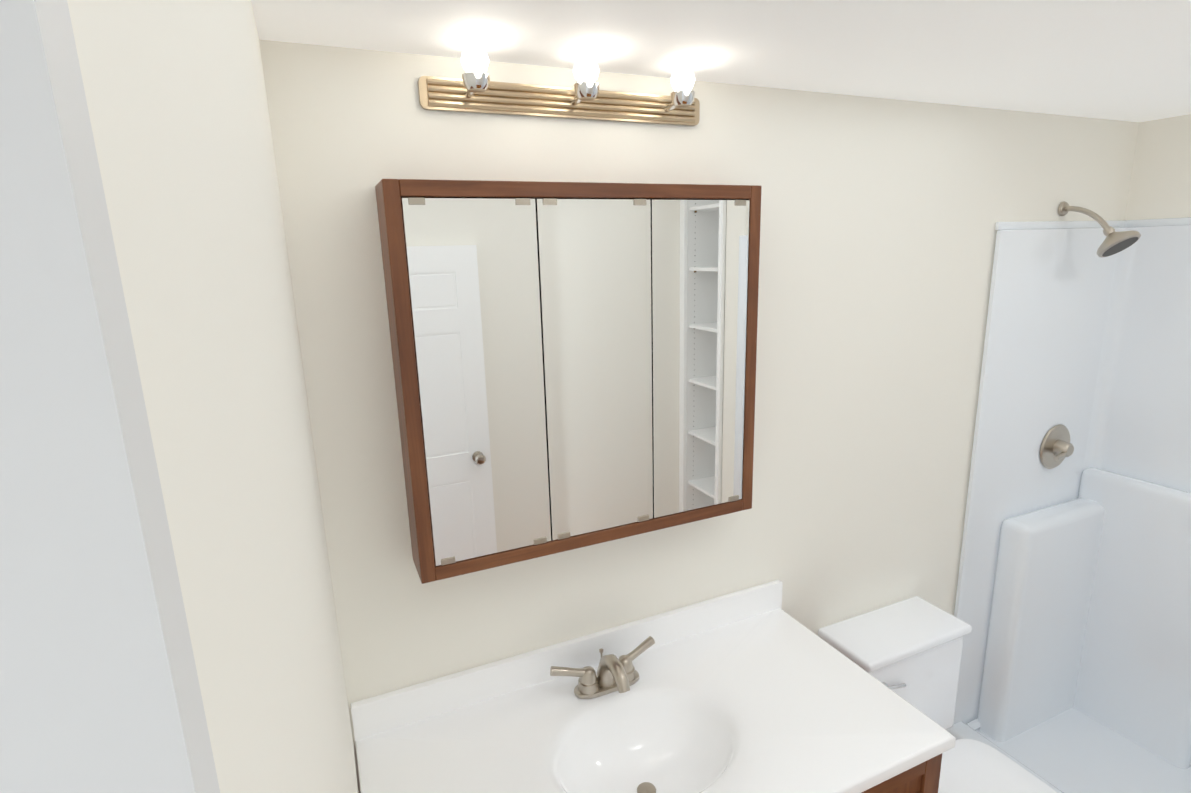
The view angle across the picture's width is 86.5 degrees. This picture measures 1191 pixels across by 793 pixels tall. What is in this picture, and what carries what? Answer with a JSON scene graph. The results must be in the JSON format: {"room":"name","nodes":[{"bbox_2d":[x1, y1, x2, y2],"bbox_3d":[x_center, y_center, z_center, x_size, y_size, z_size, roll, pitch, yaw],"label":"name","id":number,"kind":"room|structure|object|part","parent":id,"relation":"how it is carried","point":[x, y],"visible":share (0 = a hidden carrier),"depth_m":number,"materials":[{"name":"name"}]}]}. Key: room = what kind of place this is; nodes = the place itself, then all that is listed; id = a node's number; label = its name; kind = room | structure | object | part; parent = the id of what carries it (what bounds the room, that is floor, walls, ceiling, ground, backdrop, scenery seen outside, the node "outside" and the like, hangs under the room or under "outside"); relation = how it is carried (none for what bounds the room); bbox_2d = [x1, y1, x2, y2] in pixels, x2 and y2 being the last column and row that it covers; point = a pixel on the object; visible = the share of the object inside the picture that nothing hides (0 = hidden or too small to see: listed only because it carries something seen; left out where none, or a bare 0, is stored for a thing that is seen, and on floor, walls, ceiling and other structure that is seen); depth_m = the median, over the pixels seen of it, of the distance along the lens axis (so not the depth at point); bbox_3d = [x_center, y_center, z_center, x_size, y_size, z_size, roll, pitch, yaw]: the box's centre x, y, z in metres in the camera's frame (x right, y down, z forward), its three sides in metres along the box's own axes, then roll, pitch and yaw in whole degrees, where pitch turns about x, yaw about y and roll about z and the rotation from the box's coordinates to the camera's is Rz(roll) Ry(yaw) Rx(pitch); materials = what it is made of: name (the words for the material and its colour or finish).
{"room":"bathroom","nodes":[
{"label":"bathroom","id":0,"kind":"room"},
{"bbox_2d":[67,0,359,792],"bbox_3d":[-0.363,0.652,0.819,0.113,2.386,1.250,-7,14,-23],"label":"wall","id":1,"kind":"structure","parent":0,"point":[176,98],"depth_m":0.20,"materials":[{"name":"white paint"}]},
{"bbox_2d":[0,0,219,792],"bbox_3d":[0.064,1.006,-0.063,0.113,2.070,0.810,-7,14,-23],"label":"door frame","id":2,"kind":"structure","parent":1,"relation":"attached to","point":[100,691],"depth_m":0.09,"materials":[{"name":"white paint"}]},
{"bbox_2d":[259,39,1138,792],"bbox_3d":[0.617,0.360,1.964,3.050,2.386,0.100,-7,14,-23],"label":"wall","id":3,"kind":"structure","parent":0,"point":[881,219],"depth_m":1.70,"materials":[{"name":"white paint"}]},
{"bbox_2d":[418,45,699,125],"bbox_3d":[-0.031,-0.646,1.324,0.650,0.100,0.115,-7,14,-23],"label":"sconce","id":4,"kind":"object","parent":3,"relation":"attached to","point":[474,89],"visible":1,"depth_m":1.33,"materials":[{"name":"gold metal"}]},
{"bbox_2d":[375,179,761,583],"bbox_3d":[-0.013,-0.062,1.454,0.849,0.807,0.124,-7,14,-23],"label":"upper cabinet","id":5,"kind":"object","parent":3,"relation":"attached to","point":[574,365],"visible":1,"depth_m":1.37,"materials":[{"name":"brown wood"}]},
{"bbox_2d":[1058,201,1140,256],"bbox_3d":[1.621,-0.543,2.042,0.116,0.184,0.230,-7,14,-23],"label":"shower head","id":6,"kind":"object","parent":3,"relation":"attached to","point":[1114,242],"visible":1,"depth_m":2.00},
{"bbox_2d":[251,0,1190,121],"bbox_3d":[1.036,-0.612,0.705,3.050,0.050,2.310,-7,14,-23],"label":"ceiling","id":7,"kind":"structure","parent":0,"point":[1125,60],"depth_m":1.22,"materials":[{"name":"white paint"}]},
{"bbox_2d":[1124,114,1190,219],"bbox_3d":[2.435,0.411,1.516,0.100,2.386,2.210,-7,14,-23],"label":"wall","id":8,"kind":"structure","parent":0,"point":[1160,185],"depth_m":2.17,"materials":[{"name":"white paint"}]},
{"bbox_3d":[1.104,1.761,1.254,3.050,0.050,2.310,-7,14,-23],"label":"floor","id":9,"kind":"structure","parent":0,"visible":0},
{"bbox_2d":[351,580,955,792],"bbox_3d":[0.135,1.177,1.527,1.220,1.017,0.597,-7,14,-23],"label":"bathroom vanity","id":10,"kind":"object","parent":9,"relation":"on","point":[923,777],"depth_m":1.49,"materials":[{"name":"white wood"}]},
{"bbox_2d":[550,636,654,698],"bbox_3d":[0.044,0.687,1.555,0.289,0.104,0.147,-7,14,-23],"label":"faucet","id":11,"kind":"object","parent":10,"relation":"on","point":[619,675],"visible":1,"depth_m":1.56,"materials":[{"name":"silver metal"}]},
{"bbox_3d":[0.124,0.788,1.437,1.220,0.218,0.597,-7,14,-23],"label":"bathroom vanity top","id":12,"kind":"part","parent":10,"relation":"part of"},
{"bbox_2d":[818,596,1056,792],"bbox_3d":[1.085,1.182,1.861,0.452,0.805,0.779,-7,14,-23],"label":"toilet","id":13,"kind":"object","parent":9,"relation":"on","point":[909,650],"visible":0.44,"depth_m":1.97,"materials":[{"name":"white ceramic"}]},
{"bbox_2d":[947,217,1190,792],"bbox_3d":[1.933,0.558,1.680,0.714,2.055,1.557,-7,14,-23],"label":"shower stall","id":14,"kind":"object","parent":9,"relation":"on","point":[1073,603],"visible":0.88,"depth_m":2.27,"materials":[{"name":"white plastic"}]},
{"bbox_2d":[1040,424,1073,468],"bbox_3d":[1.702,0.190,2.302,0.170,0.170,0.062,-7,14,-23],"label":"shower valve","id":15,"kind":"object","parent":14,"relation":"attached to","point":[1056,447],"visible":0.98,"depth_m":2.30,"materials":[{"name":"silver metal"}]}
]}

